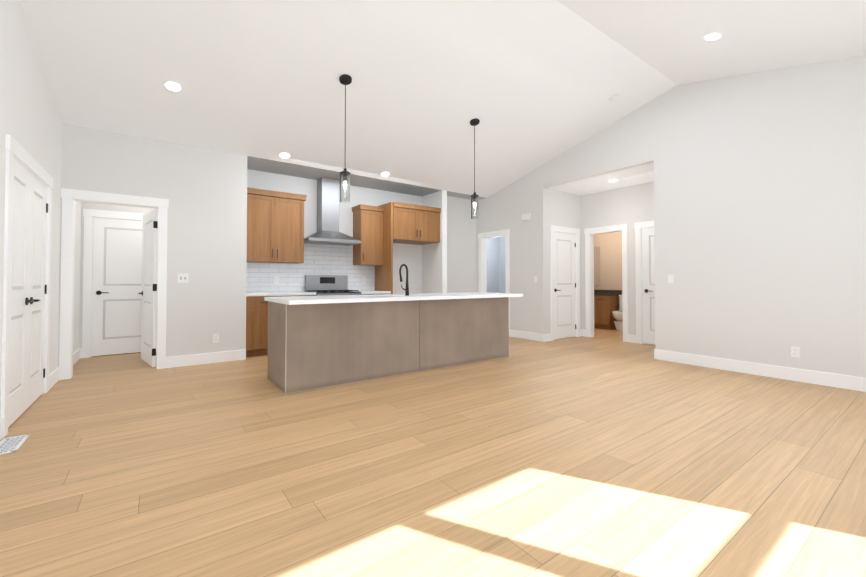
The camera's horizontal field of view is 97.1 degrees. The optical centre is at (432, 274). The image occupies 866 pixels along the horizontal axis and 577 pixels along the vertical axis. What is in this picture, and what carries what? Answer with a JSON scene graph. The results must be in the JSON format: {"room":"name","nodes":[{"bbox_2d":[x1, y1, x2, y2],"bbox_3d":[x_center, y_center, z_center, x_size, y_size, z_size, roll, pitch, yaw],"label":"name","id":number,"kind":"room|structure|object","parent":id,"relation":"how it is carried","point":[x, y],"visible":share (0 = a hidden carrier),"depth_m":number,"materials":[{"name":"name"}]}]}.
{"room":"kitchen","nodes":[
{"label":"kitchen","id":0,"kind":"room"},
{"bbox_2d":[0,0,80,417],"bbox_3d":[-2.485,-0.844,1.857,0.120,3.950,9.110,1,-1,-36],"label":"wall","id":1,"kind":"structure","parent":0,"point":[30,122],"depth_m":3.26,"materials":[{"name":"white paint"}]},
{"bbox_2d":[8,158,33,426],"bbox_3d":[-3.285,0.130,3.006,0.133,2.018,0.612,1,-1,-36],"label":"closet door","id":2,"kind":"structure","parent":1,"relation":"in","point":[20,301],"depth_m":3.05,"materials":[{"name":"white paint"}]},
{"bbox_2d":[26,173,47,408],"bbox_3d":[-3.645,0.138,3.502,0.133,2.018,0.612,1,-1,-36],"label":"closet door","id":3,"kind":"structure","parent":1,"relation":"in","point":[37,285],"depth_m":3.49,"materials":[{"name":"white paint"}]},
{"bbox_2d":[79,202,153,348],"bbox_3d":[-4.354,-0.097,6.043,1.790,2.600,0.120,1,-1,-36],"label":"wall","id":4,"kind":"structure","parent":0,"point":[109,207],"depth_m":5.50,"materials":[{"name":"white paint"}]},
{"bbox_2d":[91,217,142,355],"bbox_3d":[-4.663,0.178,5.782,0.726,2.018,0.133,1,-1,-36],"label":"hall door","id":5,"kind":"structure","parent":4,"relation":"in","point":[117,289],"depth_m":5.72,"materials":[{"name":"white paint"}]},
{"bbox_2d":[58,123,246,366],"bbox_3d":[-3.441,-0.792,4.900,1.910,3.950,0.120,1,-1,-36],"label":"wall","id":6,"kind":"structure","parent":0,"point":[203,191],"depth_m":5.00,"materials":[{"name":"white paint"}]},
{"bbox_2d":[138,208,157,366],"bbox_3d":[-3.810,0.166,5.132,0.786,2.018,0.133,-1,-1,44],"label":"hall door","id":7,"kind":"structure","parent":6,"relation":"in","point":[148,293],"depth_m":5.03,"materials":[{"name":"white paint"}]},
{"bbox_2d":[178,274,187,282],"bbox_3d":[-3.236,0.044,4.952,0.118,0.117,0.014,1,-1,-36],"label":"switch plate","id":8,"kind":"object","parent":6,"relation":"attached to","point":[182,278],"visible":1,"depth_m":4.95,"materials":[{"name":"white plastic"}]},
{"bbox_2d":[213,334,218,342],"bbox_3d":[-2.930,0.858,5.164,0.072,0.117,0.008,1,-1,-36],"label":"electrical outlet plate","id":9,"kind":"object","parent":6,"relation":"attached to","point":[215,338],"visible":1,"depth_m":5.16,"materials":[{"name":"white plastic"}]},
{"bbox_2d":[247,169,421,293],"bbox_3d":[-1.638,-0.754,7.088,3.580,3.950,0.120,1,-1,-36],"label":"wall","id":10,"kind":"structure","parent":0,"point":[409,256],"depth_m":7.12,"materials":[{"name":"white paint"}]},
{"bbox_2d":[247,187,306,263],"bbox_3d":[-2.549,-0.748,6.109,0.945,1.105,0.381,1,-1,-36],"label":"upper cabinet","id":11,"kind":"object","parent":10,"relation":"attached to","point":[275,226],"visible":0.81,"depth_m":5.98,"materials":[{"name":"brown wood"}]},
{"bbox_2d":[246,243,374,292],"bbox_3d":[-2.086,0.004,6.673,2.373,1.220,0.003,1,-1,-36],"label":"tile backsplash","id":12,"kind":"structure","parent":10,"relation":"attached to","point":[322,259],"depth_m":6.65,"materials":[{"name":"white tile"}]},
{"bbox_2d":[274,276,278,283],"bbox_3d":[-2.577,0.088,6.307,0.072,0.117,0.008,1,-1,-36],"label":"electrical outlet plate","id":13,"kind":"object","parent":12,"relation":"attached to","point":[276,279],"visible":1,"depth_m":6.30,"materials":[{"name":"white plastic"}]},
{"bbox_2d":[304,177,360,245],"bbox_3d":[-1.770,-1.100,6.611,0.910,1.126,0.494,1,-1,-36],"label":"range hood","id":14,"kind":"object","parent":10,"relation":"attached to","point":[327,233],"visible":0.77,"depth_m":6.59,"materials":[{"name":"silver metal"}]},
{"bbox_2d":[352,204,383,265],"bbox_3d":[-1.208,-0.714,7.083,0.481,1.070,0.381,1,-1,-36],"label":"upper cabinet","id":15,"kind":"object","parent":10,"relation":"attached to","point":[368,227],"visible":1,"depth_m":6.97,"materials":[{"name":"brown wood"}]},
{"bbox_2d":[393,202,440,244],"bbox_3d":[-0.463,-0.968,7.443,1.055,0.670,0.681,1,-1,-36],"label":"upper cabinet","id":16,"kind":"object","parent":10,"relation":"attached to","point":[416,224],"visible":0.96,"depth_m":7.18,"materials":[{"name":"brown wood"}]},
{"bbox_2d":[21,0,676,197],"bbox_3d":[-0.426,-2.194,4.755,6.830,0.990,3.700,1,-1,-36],"label":"ceiling","id":17,"kind":"structure","parent":0,"point":[531,85],"depth_m":4.27,"materials":[{"name":"white paint"}]},
{"bbox_2d":[163,80,182,91],"bbox_3d":[-2.723,-1.977,4.009,0.170,0.051,0.168,1,-1,-36],"label":"recessed light","id":18,"kind":"object","parent":17,"relation":"attached to","point":[173,86],"visible":1,"depth_m":4.00,"materials":[{"name":"white paint"}]},
{"bbox_2d":[279,152,290,158],"bbox_3d":[-2.150,-1.731,5.546,0.170,0.051,0.168,1,-1,-36],"label":"recessed light","id":19,"kind":"object","parent":17,"relation":"attached to","point":[285,155],"visible":1,"depth_m":5.54,"materials":[{"name":"white paint"}]},
{"bbox_2d":[339,74,351,202],"bbox_3d":[-0.971,-1.492,4.233,0.140,1.394,0.138,1,-1,-36],"label":"pendant light","id":20,"kind":"object","parent":17,"relation":"hanging from","point":[345,79],"visible":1,"depth_m":4.22,"materials":[{"name":"black metal"}]},
{"bbox_2d":[380,172,389,176],"bbox_3d":[-0.815,-1.715,6.516,0.170,0.051,0.168,1,-1,-36],"label":"recessed light","id":21,"kind":"object","parent":17,"relation":"attached to","point":[384,174],"visible":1,"depth_m":6.50,"materials":[{"name":"white paint"}]},
{"bbox_2d":[470,118,479,218],"bbox_3d":[0.585,-1.473,5.364,0.140,1.394,0.138,1,-1,-36],"label":"pendant light","id":22,"kind":"object","parent":17,"relation":"hanging from","point":[474,122],"visible":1,"depth_m":5.36,"materials":[{"name":"black metal"}]},
{"bbox_2d":[609,94,619,102],"bbox_3d":[2.511,-2.432,5.285,0.136,0.067,0.135,1,-1,-36],"label":"smoke detector","id":23,"kind":"object","parent":17,"relation":"attached to","point":[614,98],"visible":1,"depth_m":5.25,"materials":[{"name":"white plastic"}]},
{"bbox_2d":[247,156,484,200],"bbox_3d":[-1.008,-1.708,7.173,4.920,0.100,0.910,1,-1,-36],"label":"ceiling","id":24,"kind":"structure","parent":0,"point":[276,167],"depth_m":6.57,"materials":[{"name":"grey paint"}]},
{"bbox_2d":[422,190,441,292],"bbox_3d":[0.014,-0.742,7.775,0.100,3.950,0.710,1,-1,-36],"label":"wall","id":25,"kind":"structure","parent":0,"point":[432,268],"depth_m":7.71,"materials":[{"name":"white paint"}]},
{"bbox_2d":[0,328,865,576],"bbox_3d":[0.732,1.202,4.251,12.600,0.060,9.800,1,-1,-36],"label":"floor","id":26,"kind":"structure","parent":0,"point":[605,453],"depth_m":2.20,"materials":[{"name":"brown wood"}]},
{"bbox_2d":[0,434,29,454],"bbox_3d":[-2.836,1.140,2.562,0.130,0.006,0.340,1,-1,-36],"label":"floor vent","id":27,"kind":"object","parent":26,"relation":"in","point":[11,444],"visible":0.96,"depth_m":2.58,"materials":[{"name":"white plastic"}]},
{"bbox_2d":[246,295,314,356],"bbox_3d":[-2.438,0.762,5.990,1.015,0.880,0.661,1,-1,-36],"label":"base cabinet","id":28,"kind":"object","parent":26,"relation":"on","point":[256,325],"visible":0.21,"depth_m":5.56,"materials":[{"name":"brown wood"}]},
{"bbox_2d":[246,290,390,296],"bbox_3d":[-1.898,0.308,6.407,2.371,0.040,0.634,1,-1,-36],"label":"countertop","id":29,"kind":"structure","parent":28,"relation":"on","point":[295,293],"depth_m":5.99,"materials":[{"name":"white stone"}]},
{"bbox_2d":[305,275,360,295],"bbox_3d":[-1.699,0.609,6.506,0.755,1.205,0.681,1,-1,-36],"label":"gas range","id":30,"kind":"object","parent":26,"relation":"on","point":[323,285],"visible":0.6,"depth_m":6.64,"materials":[{"name":"silver metal"}]},
{"bbox_2d":[375,202,392,293],"bbox_3d":[-0.922,-0.043,7.125,0.038,2.530,0.629,1,-1,-36],"label":"panel","id":31,"kind":"object","parent":26,"relation":"on","point":[384,277],"visible":0.46,"depth_m":6.99,"materials":[{"name":"brown wood"}]},
{"bbox_2d":[264,296,511,393],"bbox_3d":[-0.390,0.745,4.944,3.131,0.878,0.768,1,-1,-36],"label":"kitchen island","id":32,"kind":"object","parent":26,"relation":"on","point":[316,342],"depth_m":4.29,"materials":[{"name":"brown wood"}]},
{"bbox_2d":[264,292,522,303],"bbox_3d":[-0.315,0.283,4.879,3.224,0.040,0.980,1,-1,-36],"label":"island countertop","id":33,"kind":"structure","parent":32,"relation":"on","point":[464,295],"depth_m":4.29,"materials":[{"name":"white stone"}]},
{"bbox_2d":[399,264,408,295],"bbox_3d":[-0.391,0.062,4.793,0.117,0.397,0.209,1,-1,-36],"label":"kitchen faucet","id":34,"kind":"object","parent":33,"relation":"on","point":[407,285],"visible":1,"depth_m":4.74,"materials":[{"name":"black metal"}]},
{"bbox_2d":[594,290,621,329],"bbox_3d":[3.802,0.813,9.233,0.577,0.890,1.240,1,-1,-36],"label":"bathroom vanity","id":35,"kind":"object","parent":26,"relation":"on","point":[606,303],"visible":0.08,"depth_m":8.75,"materials":[{"name":"brown wood"}]},
{"bbox_2d":[612,295,622,330],"bbox_3d":[4.258,0.851,8.500,0.702,0.790,0.420,1,-1,-36],"label":"toilet","id":36,"kind":"object","parent":26,"relation":"on","point":[618,315],"visible":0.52,"depth_m":8.38,"materials":[{"name":"white ceramic"}]},
{"bbox_2d":[447,196,476,292],"bbox_3d":[0.479,-0.736,8.156,1.100,3.950,0.120,1,-1,-36],"label":"wall","id":37,"kind":"structure","parent":0,"point":[461,254],"depth_m":8.17,"materials":[{"name":"white paint"}]},
{"bbox_2d":[487,237,498,292],"bbox_3d":[1.118,-0.029,9.943,1.810,2.600,0.120,1,-1,-36],"label":"wall","id":38,"kind":"structure","parent":0,"point":[492,265],"depth_m":10.23,"materials":[{"name":"grey paint"}]},
{"bbox_2d":[499,236,505,292],"bbox_3d":[2.178,-0.030,9.922,0.120,2.600,1.400,1,-1,-36],"label":"wall","id":39,"kind":"structure","parent":0,"point":[502,282],"depth_m":10.26,"materials":[{"name":"grey paint"}]},
{"bbox_2d":[547,188,581,332],"bbox_3d":[2.558,-0.248,7.445,1.200,2.950,0.120,1,-1,-36],"label":"wall","id":40,"kind":"structure","parent":0,"point":[563,209],"depth_m":7.32,"materials":[{"name":"white paint"}]},
{"bbox_2d":[554,232,575,338],"bbox_3d":[2.528,0.205,7.385,0.726,2.018,0.133,1,-1,-36],"label":"door","id":41,"kind":"structure","parent":40,"relation":"in","point":[564,289],"depth_m":7.37,"materials":[{"name":"white paint"}]},
{"bbox_2d":[549,163,653,195],"bbox_3d":[3.109,-1.672,6.609,1.080,0.130,1.920,1,-1,-36],"label":"ceiling","id":42,"kind":"structure","parent":0,"point":[600,183],"depth_m":6.74,"materials":[{"name":"white paint"}]},
{"bbox_2d":[622,171,653,183],"bbox_3d":[3.558,-1.603,6.279,0.600,0.020,0.600,1,-1,-36],"label":"ceiling access panel","id":43,"kind":"object","parent":42,"relation":"attached to","point":[645,177],"visible":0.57,"depth_m":6.29,"materials":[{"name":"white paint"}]},
{"bbox_2d":[594,231,621,289],"bbox_3d":[4.422,-0.046,8.994,0.120,2.600,2.740,1,-1,-36],"label":"wall","id":44,"kind":"structure","parent":0,"point":[610,244],"depth_m":9.15,"materials":[{"name":"beige paint"}]},
{"bbox_2d":[594,246,599,284],"bbox_3d":[3.873,-0.210,9.636,0.011,0.950,0.720,1,-1,-36],"label":"bathroom mirror","id":45,"kind":"object","parent":44,"relation":"attached to","point":[596,265],"visible":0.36,"depth_m":9.40,"materials":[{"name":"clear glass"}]},
{"bbox_2d":[581,181,653,334],"bbox_3d":[3.163,-0.246,7.532,0.120,2.950,3.630,1,-1,-36],"label":"wall","id":46,"kind":"structure","parent":0,"point":[630,206],"depth_m":6.97,"materials":[{"name":"white paint"}]},
{"bbox_2d":[642,227,654,344],"bbox_3d":[3.882,0.190,6.491,0.133,2.018,0.626,1,-1,-36],"label":"door","id":47,"kind":"structure","parent":46,"relation":"in","point":[648,275],"depth_m":6.65,"materials":[{"name":"white paint"}]},
{"bbox_2d":[476,55,865,377],"bbox_3d":[2.962,-0.777,5.776,0.120,3.950,9.050,1,-1,-36],"label":"wall","id":48,"kind":"structure","parent":0,"point":[760,216],"depth_m":4.59,"materials":[{"name":"white paint"}]},
{"bbox_2d":[0,329,865,439],"bbox_3d":[1.476,1.110,4.701,9.670,0.140,8.870,1,-1,-36],"label":"baseboard","id":49,"kind":"structure","parent":48,"relation":"attached to","point":[823,378],"depth_m":4.77,"materials":[{"name":"white paint"}]},
{"bbox_2d":[521,213,530,220],"bbox_3d":[1.774,-1.096,7.273,0.048,0.130,0.200,1,-1,-36],"label":"box","id":50,"kind":"object","parent":48,"relation":"attached to","point":[526,216],"visible":1,"depth_m":7.24,"materials":[{"name":"white plastic"}]},
{"bbox_2d":[668,275,673,282],"bbox_3d":[3.259,0.059,5.242,0.008,0.117,0.072,1,-1,-36],"label":"switch plate","id":51,"kind":"object","parent":48,"relation":"attached to","point":[670,278],"visible":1,"depth_m":5.24,"materials":[{"name":"white plastic"}]},
{"bbox_2d":[791,346,799,357],"bbox_3d":[3.994,0.852,4.217,0.008,0.117,0.072,1,-1,-36],"label":"electrical outlet plate","id":52,"kind":"object","parent":48,"relation":"attached to","point":[795,351],"visible":1,"depth_m":4.21,"materials":[{"name":"white plastic"}]},
{"bbox_2d":[557,0,865,84],"bbox_3d":[1.784,-2.233,1.713,6.830,1.019,3.820,1,-1,-36],"label":"ceiling","id":53,"kind":"structure","parent":0,"point":[665,38],"depth_m":3.76,"materials":[{"name":"white paint"}]},
{"bbox_2d":[703,32,722,40],"bbox_3d":[2.839,-2.417,3.880,0.170,0.051,0.168,1,-1,-36],"label":"recessed light","id":54,"kind":"object","parent":53,"relation":"in","point":[712,36],"visible":1,"depth_m":3.87,"materials":[{"name":"white paint"}]}
]}

